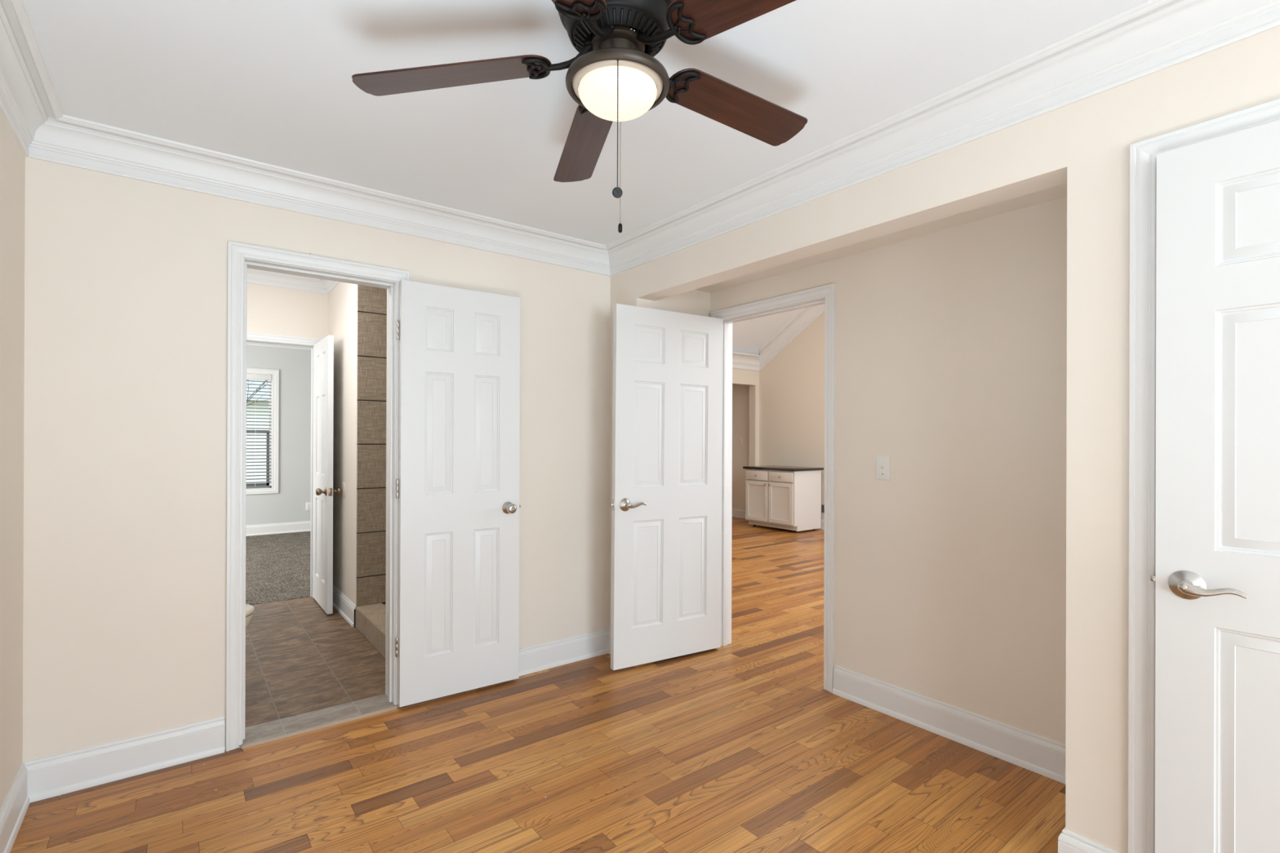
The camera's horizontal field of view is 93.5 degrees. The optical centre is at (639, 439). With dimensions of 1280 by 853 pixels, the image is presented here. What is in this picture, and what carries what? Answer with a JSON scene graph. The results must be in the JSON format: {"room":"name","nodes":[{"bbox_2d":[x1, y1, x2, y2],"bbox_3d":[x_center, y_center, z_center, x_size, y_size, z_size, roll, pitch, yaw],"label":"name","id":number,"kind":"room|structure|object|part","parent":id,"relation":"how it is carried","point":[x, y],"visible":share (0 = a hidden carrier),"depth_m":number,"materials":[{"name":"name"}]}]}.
{"room":"empty bedroom","nodes":[
{"label":"empty bedroom","id":0,"kind":"room"},
{"bbox_2d":[0,111,25,809],"bbox_3d":[-0.228,-0.086,-0.506,0.120,2.750,6.875,0,0,-38],"label":"wall","id":1,"kind":"structure","parent":0,"point":[12,159],"depth_m":1.97,"materials":[{"name":"beige paint"}]},
{"bbox_2d":[0,763,30,852],"bbox_3d":[-0.165,1.219,-0.478,0.022,0.140,6.600,0,0,-38],"label":"baseboard","id":2,"kind":"structure","parent":1,"relation":"attached to","point":[13,811],"depth_m":1.96,"materials":[{"name":"white paint"}]},
{"bbox_2d":[0,0,62,156],"bbox_3d":[-0.123,-1.066,-0.449,0.109,0.140,6.600,0,0,-38],"label":"crown molding","id":3,"kind":"structure","parent":1,"relation":"attached to","point":[28,95],"depth_m":1.84,"materials":[{"name":"white paint"}]},
{"bbox_2d":[245,344,311,525],"bbox_3d":[-4.244,-0.093,6.160,4.800,2.750,4.060,0,0,-38],"label":"wall","id":4,"kind":"structure","parent":0,"point":[294,365],"depth_m":8.18,"materials":[{"name":"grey paint"}]},
{"bbox_2d":[245,367,279,494],"bbox_3d":[-5.291,-0.105,7.827,1.018,1.658,0.140,0,0,-38],"label":"window","id":5,"kind":"structure","parent":4,"relation":"in","point":[274,387],"depth_m":8.06,"materials":[{"name":"white paint"}]},
{"bbox_3d":[-5.296,0.251,7.830,0.814,0.742,0.030,0,0,-38],"label":"sash","id":6,"kind":"part","parent":5,"relation":"part of","materials":[{"name":"grey"}]},
{"bbox_2d":[246,373,271,488],"bbox_3d":[-5.264,-0.110,7.791,0.854,1.496,0.040,0,0,-38],"label":"window blind","id":7,"kind":"object","parent":5,"relation":"attached to","point":[249,376],"visible":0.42,"depth_m":7.96,"materials":[{"name":"white plastic"}]},
{"bbox_3d":[-5.268,0.629,7.792,0.846,0.018,0.034,0,0,-38],"label":"rail","id":8,"kind":"part","parent":7,"relation":"part of","materials":[{"name":"grey plastic"}]},
{"bbox_3d":[-5.262,-0.821,7.792,0.854,0.073,0.040,0,0,-38],"label":"head rail","id":9,"kind":"part","parent":7,"relation":"part of","materials":[{"name":"white plastic"}]},
{"bbox_2d":[245,520,311,536],"bbox_3d":[-5.405,1.198,7.664,4.600,0.140,0.022,0,0,-38],"label":"baseboard","id":10,"kind":"structure","parent":4,"relation":"attached to","point":[297,526],"depth_m":8.08,"materials":[{"name":"white paint"}]},
{"bbox_2d":[246,342,311,350],"bbox_3d":[-5.374,-1.297,7.636,4.600,0.126,0.098,0,0,-38],"label":"crown molding","id":11,"kind":"structure","parent":4,"relation":"attached to","point":[248,344],"depth_m":8.09,"materials":[{"name":"white paint"}]},
{"bbox_2d":[305,502,311,511],"bbox_3d":[-4.573,0.930,8.312,0.070,0.115,0.008,0,0,-38],"label":"power outlet","id":12,"kind":"object","parent":4,"relation":"attached to","point":[308,506],"visible":0.92,"depth_m":8.31,"materials":[{"name":"white plastic"}]},
{"bbox_2d":[246,283,328,339],"bbox_3d":[-2.789,-0.064,4.784,2.470,2.700,0.115,0,0,-38],"label":"wall","id":13,"kind":"structure","parent":0,"point":[270,310],"depth_m":4.72,"materials":[{"name":"beige paint"}]},
{"bbox_2d":[246,332,321,597],"bbox_3d":[-2.905,0.239,4.695,0.744,2.092,0.151,0,0,-38],"label":"door frame","id":14,"kind":"structure","parent":13,"relation":"attached to","point":[252,338],"depth_m":4.82,"materials":[{"name":"white paint"}]},
{"bbox_2d":[247,268,327,293],"bbox_3d":[-3.062,-1.235,4.450,1.382,0.101,0.078,0,0,-38],"label":"crown molding","id":15,"kind":"structure","parent":13,"relation":"attached to","point":[254,276],"depth_m":4.70,"materials":[{"name":"white paint"}]},
{"bbox_2d":[312,335,342,614],"bbox_3d":[-2.417,0.257,4.589,0.169,2.012,0.606,0,0,-37],"label":"door","id":16,"kind":"structure","parent":13,"relation":"in","point":[323,350],"depth_m":4.47,"materials":[{"name":"white paint"}]},
{"bbox_3d":[-2.311,0.382,4.365,0.067,0.064,0.064,0,0,-37],"label":"knob","id":17,"kind":"part","parent":16,"relation":"part of","materials":[{"name":"gold metal"}]},
{"bbox_3d":[-2.234,0.382,4.348,0.025,0.058,0.002,0,0,-37],"label":"latch plate","id":18,"kind":"part","parent":16,"relation":"part of","materials":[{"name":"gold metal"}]},
{"bbox_3d":[-2.230,0.382,4.427,0.067,0.064,0.064,0,0,-37],"label":"knob","id":19,"kind":"part","parent":16,"relation":"part of","materials":[{"name":"gold metal"}]},
{"bbox_2d":[22,156,610,762],"bbox_3d":[-1.225,-0.086,2.965,2.770,2.750,0.155,0,0,-38],"label":"wall","id":20,"kind":"structure","parent":0,"point":[125,407],"depth_m":2.36,"materials":[{"name":"beige paint"}]},
{"bbox_2d":[22,724,187,803],"bbox_3d":[-1.993,1.216,2.265,0.467,0.140,0.022,0,0,-38],"label":"baseboard","id":21,"kind":"structure","parent":20,"relation":"attached to","point":[48,777],"depth_m":2.25,"materials":[{"name":"white paint"}]},
{"bbox_2d":[225,240,409,751],"bbox_3d":[-1.469,0.236,2.778,0.730,2.104,0.191,0,0,-38],"label":"door frame","id":22,"kind":"structure","parent":20,"relation":"attached to","point":[242,257],"depth_m":2.56,"materials":[{"name":"white paint"}]},
{"bbox_2d":[26,114,609,275],"bbox_3d":[-1.146,-1.066,2.858,2.519,0.140,0.109,0,0,-38],"label":"crown molding","id":23,"kind":"structure","parent":20,"relation":"attached to","point":[68,140],"depth_m":2.59,"materials":[{"name":"white paint"}]},
{"bbox_2d":[395,280,520,710],"bbox_3d":[-0.880,0.268,3.025,0.632,2.048,0.111,0,0,-36],"label":"door","id":24,"kind":"structure","parent":20,"relation":"in","point":[457,486],"depth_m":3.02,"materials":[{"name":"white paint"}]},
{"bbox_3d":[-0.677,0.362,3.147,0.064,0.064,0.067,0,0,-36],"label":"knob","id":25,"kind":"part","parent":24,"relation":"part of","materials":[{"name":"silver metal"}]},
{"bbox_2d":[519,628,608,675],"bbox_3d":[-0.655,1.221,3.293,1.195,0.140,0.022,0,0,-38],"label":"baseboard","id":26,"kind":"structure","parent":20,"relation":"attached to","point":[537,658],"depth_m":3.45,"materials":[{"name":"white paint"}]},
{"bbox_2d":[328,281,385,605],"bbox_3d":[-2.058,-0.063,3.851,2.490,2.700,2.265,0,0,-38],"label":"wall","id":27,"kind":"structure","parent":0,"point":[343,299],"depth_m":4.39,"materials":[{"name":"beige paint"}]},
{"bbox_2d":[320,279,340,293],"bbox_3d":[-2.260,-1.233,4.476,0.078,0.101,1.015,0,0,-38],"label":"crown molding","id":28,"kind":"structure","parent":27,"relation":"attached to","point":[330,285],"depth_m":4.77,"materials":[{"name":"white paint"}]},
{"bbox_2d":[342,482,346,498],"bbox_3d":[-2.171,0.375,4.411,0.006,0.120,0.120,0,0,-38],"label":"light switch","id":29,"kind":"object","parent":27,"relation":"attached to","point":[344,489],"visible":1,"depth_m":4.39,"materials":[{"name":"beige plastic"}]},
{"bbox_2d":[333,585,355,626],"bbox_3d":[-2.248,1.207,4.494,0.022,0.140,1.007,0,0,-38],"label":"baseboard","id":30,"kind":"structure","parent":27,"relation":"attached to","point":[342,604],"depth_m":4.33,"materials":[{"name":"white paint"}]},
{"bbox_2d":[355,284,386,606],"bbox_3d":[-1.576,-0.066,4.356,0.869,2.430,0.020,0,0,-38],"label":"wall","id":31,"kind":"structure","parent":0,"point":[371,300],"depth_m":4.14,"materials":[{"name":"brown tile"}]},
{"bbox_2d":[9,516,1065,852],"bbox_3d":[1.414,1.299,3.888,7.848,0.001,11.563,0,0,-38],"label":"floor","id":32,"kind":"structure","parent":0,"point":[673,819],"depth_m":2.29,"materials":[{"name":"brown wood"}]},
{"bbox_2d":[241,706,396,749],"bbox_3d":[-1.409,1.283,2.692,0.619,0.010,0.013,0,0,-38],"label":"threshold","id":33,"kind":"object","parent":32,"relation":"on","point":[286,735],"visible":1,"depth_m":2.67,"materials":[{"name":"beige wood"}]},
{"bbox_2d":[742,465,823,533],"bbox_3d":[2.077,0.857,8.800,0.683,0.898,0.950,0,0,-38],"label":"kitchen island","id":34,"kind":"object","parent":32,"relation":"on","point":[777,496],"visible":1,"depth_m":8.52,"materials":[{"name":"white painted wood"},{"name":"dark granite"},{"name":"satin nickel"}]},
{"bbox_3d":[1.704,0.899,8.788,0.018,0.570,0.419,0,0,-38],"label":"cabinet door","id":35,"kind":"part","parent":34,"relation":"part of","materials":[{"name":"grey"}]},
{"bbox_3d":[1.705,0.529,8.788,0.018,0.134,0.419,0,0,-38],"label":"drawer","id":36,"kind":"part","parent":34,"relation":"part of","materials":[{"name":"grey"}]},
{"bbox_3d":[1.852,0.824,8.627,0.018,0.762,0.890,0,0,-38],"label":"frame","id":37,"kind":"part","parent":34,"relation":"part of","materials":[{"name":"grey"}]},
{"bbox_3d":[1.970,0.530,8.443,0.018,0.134,0.419,0,0,-38],"label":"drawer","id":38,"kind":"part","parent":34,"relation":"part of","materials":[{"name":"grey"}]},
{"bbox_3d":[1.969,0.900,8.443,0.018,0.570,0.419,0,0,-38],"label":"cabinet door","id":39,"kind":"part","parent":34,"relation":"part of","materials":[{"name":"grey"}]},
{"bbox_2d":[742,465,823,471],"bbox_3d":[2.084,0.426,8.805,0.670,0.036,0.950,0,0,-38],"label":"island countertop","id":40,"kind":"structure","parent":34,"relation":"on","point":[794,468],"depth_m":8.60,"materials":[{"name":"stone"}]},
{"bbox_3d":[2.357,0.860,8.466,0.587,0.832,0.018,0,0,-38],"label":"panel","id":41,"kind":"part","parent":34,"relation":"part of","materials":[{"name":"white wood"}]},
{"bbox_2d":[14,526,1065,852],"bbox_3d":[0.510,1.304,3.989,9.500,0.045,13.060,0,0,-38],"label":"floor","id":42,"kind":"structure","parent":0,"point":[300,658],"depth_m":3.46,"materials":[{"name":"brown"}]},
{"bbox_2d":[245,604,254,629],"bbox_3d":[-2.283,0.908,2.888,0.738,0.735,0.440,0,0,-38],"label":"toilet","id":43,"kind":"object","parent":42,"relation":"on","point":[250,609],"visible":0.1,"depth_m":3.05,"materials":[{"name":"beige ceramic"}]},
{"bbox_3d":[-2.221,1.082,2.936,0.575,0.387,0.364,0,0,-38],"label":"bowl","id":44,"kind":"part","parent":43,"relation":"part of","materials":[{"name":"beige ceramic"}]},
{"bbox_3d":[-2.210,0.874,2.944,0.556,0.028,0.370,0,0,-38],"label":"seat","id":45,"kind":"part","parent":43,"relation":"part of","materials":[{"name":"beige ceramic"}]},
{"bbox_2d":[355,603,385,658],"bbox_3d":[-1.489,1.213,3.648,0.166,0.152,1.242,0,0,-38],"label":"shower curb","id":46,"kind":"object","parent":42,"relation":"on","point":[370,620],"visible":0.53,"depth_m":3.84,"materials":[{"name":"brown tile"}]},
{"bbox_2d":[22,0,1149,244],"bbox_3d":[0.871,-1.182,0.245,2.770,0.100,6.730,0,0,-38],"label":"ceiling","id":47,"kind":"structure","parent":0,"point":[269,82],"depth_m":1.92,"materials":[{"name":"paint"}]},
{"bbox_2d":[351,0,807,232],"bbox_3d":[-0.019,-0.846,1.525,1.234,0.575,1.267,0,0,-38],"label":"ceiling fan","id":48,"kind":"object","parent":47,"relation":"hanging from","point":[615,75],"visible":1,"depth_m":1.48,"materials":[{"name":"brown wood"}]},
{"bbox_3d":[-0.469,-0.918,1.520,0.495,0.005,0.137,-6,11,2],"label":"fan blade","id":49,"kind":"part","parent":48,"relation":"part of","materials":[{"name":"brown wood"}]},
{"bbox_3d":[-0.197,-0.932,1.119,0.137,0.005,0.495,12,8,18],"label":"fan blade","id":50,"kind":"part","parent":48,"relation":"part of","materials":[{"name":"brown wood"}]},
{"bbox_3d":[-0.174,-0.932,1.902,0.137,0.005,0.495,-12,0,-17],"label":"fan blade","id":51,"kind":"part","parent":48,"relation":"part of","materials":[{"name":"brown wood"}]},
{"bbox_3d":[-0.056,-0.846,1.506,0.197,0.058,0.197,0,0,-38],"label":"lamp shade","id":52,"kind":"part","parent":48,"relation":"part of","materials":[{"name":"white glass"}]},
{"bbox_3d":[-0.052,-0.731,1.395,0.003,0.300,0.003,0,0,-38],"label":"pull chain","id":53,"kind":"part","parent":48,"relation":"part of","materials":[{"name":"brown metal"}]},
{"bbox_3d":[-0.053,-0.729,1.629,0.003,0.293,0.003,0,0,-38],"label":"pull chain","id":54,"kind":"part","parent":48,"relation":"part of","materials":[{"name":"silver metal"}]},
{"bbox_3d":[0.270,-0.954,1.257,0.495,0.005,0.137,1,-11,37],"label":"fan blade","id":55,"kind":"part","parent":48,"relation":"part of","materials":[{"name":"brown wood"}]},
{"bbox_3d":[0.281,-0.954,1.742,0.495,0.005,0.137,1,-12,-35],"label":"fan blade","id":56,"kind":"part","parent":48,"relation":"part of","materials":[{"name":"brown wood"}]},
{"bbox_2d":[732,308,801,355],"bbox_3d":[1.409,-2.363,6.654,4.750,2.240,7.200,0,0,-38],"label":"ceiling","id":57,"kind":"structure","parent":0,"point":[748,337],"depth_m":8.97,"materials":[{"name":"paint"}]},
{"bbox_2d":[732,311,824,519],"bbox_3d":[1.407,-1.799,6.654,4.750,6.200,7.200,0,0,-38],"label":"wall","id":58,"kind":"structure","parent":0,"point":[778,409],"depth_m":9.29,"materials":[{"name":"beige paint"}]},
{"bbox_2d":[738,437,742,444],"bbox_3d":[1.663,0.026,9.996,0.017,0.115,0.070,0,0,-38],"label":"light switch","id":59,"kind":"object","parent":58,"relation":"attached to","point":[740,438],"visible":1,"depth_m":9.99,"materials":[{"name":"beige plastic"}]},
{"bbox_2d":[732,351,759,370],"bbox_3d":[1.325,-1.207,9.120,1.630,0.220,0.171,0,0,-38],"label":"crown molding","id":60,"kind":"structure","parent":58,"relation":"attached to","point":[740,360],"depth_m":9.40,"materials":[{"name":"white paint"}]},
{"bbox_2d":[732,508,824,529],"bbox_3d":[3.145,1.239,8.058,0.022,0.140,6.900,0,0,-38],"label":"baseboard","id":61,"kind":"structure","parent":58,"relation":"attached to","point":[736,513],"depth_m":9.97,"materials":[{"name":"white paint"}]},
{"bbox_2d":[759,303,824,370],"bbox_3d":[2.799,-2.163,8.411,0.164,2.140,3.090,0,0,-38],"label":"crown molding","id":62,"kind":"structure","parent":58,"relation":"attached to","point":[805,317],"depth_m":9.14,"materials":[{"name":"white paint"}]},
{"bbox_2d":[822,504,824,512],"bbox_3d":[2.657,1.008,8.706,0.008,0.115,0.070,0,0,-38],"label":"power outlet","id":63,"kind":"object","parent":58,"relation":"attached to","point":[823,505],"visible":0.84,"depth_m":8.71,"materials":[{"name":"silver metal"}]},
{"bbox_2d":[695,182,1066,293],"bbox_3d":[0.908,-0.973,2.839,0.453,0.100,2.107,0,0,-38],"label":"ceiling","id":64,"kind":"structure","parent":0,"point":[1060,191],"depth_m":2.71,"materials":[{"name":"beige paint"}]},
{"bbox_2d":[710,196,1066,744],"bbox_3d":[2.241,-0.151,1.200,0.573,2.900,6.332,0,0,-38],"label":"wall","id":65,"kind":"structure","parent":0,"point":[951,343],"depth_m":2.60,"materials":[{"name":"beige paint"}]},
{"bbox_2d":[610,303,723,670],"bbox_3d":[0.173,0.266,3.525,0.773,2.020,0.134,1,0,-31],"label":"door","id":66,"kind":"structure","parent":65,"relation":"in","point":[666,505],"depth_m":3.49,"materials":[{"name":"white paint"}]},
{"bbox_3d":[-0.147,0.364,3.331,0.002,0.058,0.025,1,0,-31],"label":"latch plate","id":67,"kind":"part","parent":66,"relation":"part of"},
{"bbox_3d":[-0.073,0.365,3.336,0.073,0.073,0.034,1,0,-31],"label":"lever handle","id":68,"kind":"part","parent":66,"relation":"part of","materials":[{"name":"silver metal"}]},
{"bbox_3d":[-0.020,0.367,3.345,0.127,0.032,0.027,1,0,-31],"label":"lever arm","id":69,"kind":"part","parent":66,"relation":"part of","materials":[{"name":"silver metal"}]},
{"bbox_2d":[710,283,835,693],"bbox_3d":[0.766,0.249,3.474,0.138,2.093,0.896,0,0,-38],"label":"door frame","id":70,"kind":"structure","parent":65,"relation":"attached to","point":[825,294],"depth_m":3.25,"materials":[{"name":"white paint"}]},
{"bbox_2d":[875,455,889,479],"bbox_3d":[1.155,0.137,2.870,0.017,0.115,0.070,0,0,-38],"label":"light switch","id":71,"kind":"object","parent":65,"relation":"attached to","point":[882,462],"visible":1,"depth_m":2.87,"materials":[{"name":"white plastic"}]},
{"bbox_2d":[832,665,1065,784],"bbox_3d":[1.351,1.227,2.604,0.022,0.140,1.189,0,0,-38],"label":"baseboard","id":72,"kind":"structure","parent":65,"relation":"attached to","point":[1045,757],"depth_m":2.58,"materials":[{"name":"white paint"}]},
{"bbox_2d":[608,26,1279,852],"bbox_3d":[2.107,-0.152,1.266,0.704,2.900,6.840,0,0,-38],"label":"wall","id":73,"kind":"structure","parent":0,"point":[1084,144],"depth_m":1.75,"materials":[{"name":"beige paint"}]},
{"bbox_2d":[608,628,610,654],"bbox_3d":[-0.115,1.223,3.554,0.022,0.140,0.268,0,0,-38],"label":"baseboard","id":74,"kind":"structure","parent":73,"relation":"attached to","point":[609,634],"depth_m":3.64,"materials":[{"name":"white paint"}]},
{"bbox_2d":[605,0,1279,275],"bbox_3d":[1.788,-1.058,1.019,0.109,0.140,6.600,0,0,-38],"label":"crown molding","id":75,"kind":"structure","parent":73,"relation":"attached to","point":[1151,37],"depth_m":1.93,"materials":[{"name":"white paint"}]},
{"bbox_2d":[1057,829,1117,852],"bbox_3d":[1.289,1.226,1.727,0.022,0.140,0.172,0,0,-38],"label":"baseboard","id":76,"kind":"object","parent":73,"relation":"attached to","point":[1068,842],"visible":1,"depth_m":1.75,"materials":[{"name":"white paint"}]},
{"bbox_2d":[1127,97,1279,852],"bbox_3d":[1.657,0.244,1.366,0.150,2.106,0.842,0,0,-38],"label":"door frame","id":77,"kind":"structure","parent":73,"relation":"attached to","point":[1143,153],"depth_m":1.63,"materials":[{"name":"white paint"}]},
{"bbox_2d":[1150,120,1279,852],"bbox_3d":[1.573,0.266,1.310,0.084,2.030,0.725,0,0,-40],"label":"door","id":78,"kind":"structure","parent":73,"relation":"in","point":[1216,579],"depth_m":1.50,"materials":[{"name":"white paint"}]},
{"bbox_3d":[1.382,0.372,1.526,0.034,0.073,0.073,0,0,-40],"label":"lever handle","id":79,"kind":"part","parent":78,"relation":"part of","materials":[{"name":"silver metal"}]},
{"bbox_3d":[1.400,0.373,1.475,0.027,0.032,0.127,0,0,-40],"label":"lever arm","id":80,"kind":"part","parent":78,"relation":"part of","materials":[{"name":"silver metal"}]},
{"label":"outside","id":81,"kind":"structure","parent":0,"visible":0},
{"bbox_3d":[-29.719,1.864,42.077,80.000,0.020,83.100,0,0,-38],"label":"lawn","id":82,"kind":"structure","parent":81,"visible":0},
{"bbox_2d":[246,379,269,484],"bbox_3d":[-13.195,-0.232,21.414,13.800,4.200,6.800,0,0,-38],"label":"house","id":83,"kind":"structure","parent":82,"relation":"on","point":[247,382],"depth_m":18.69,"materials":[{"name":"white"}]},
{"bbox_2d":[246,379,269,406],"bbox_3d":[-7.764,-0.842,11.289,2.636,5.439,2.987,0,0,-13],"label":"bare tree","id":84,"kind":"object","parent":82,"relation":"on","point":[246,380],"visible":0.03,"depth_m":12.19,"materials":[{"name":"grey plant"}]}
]}

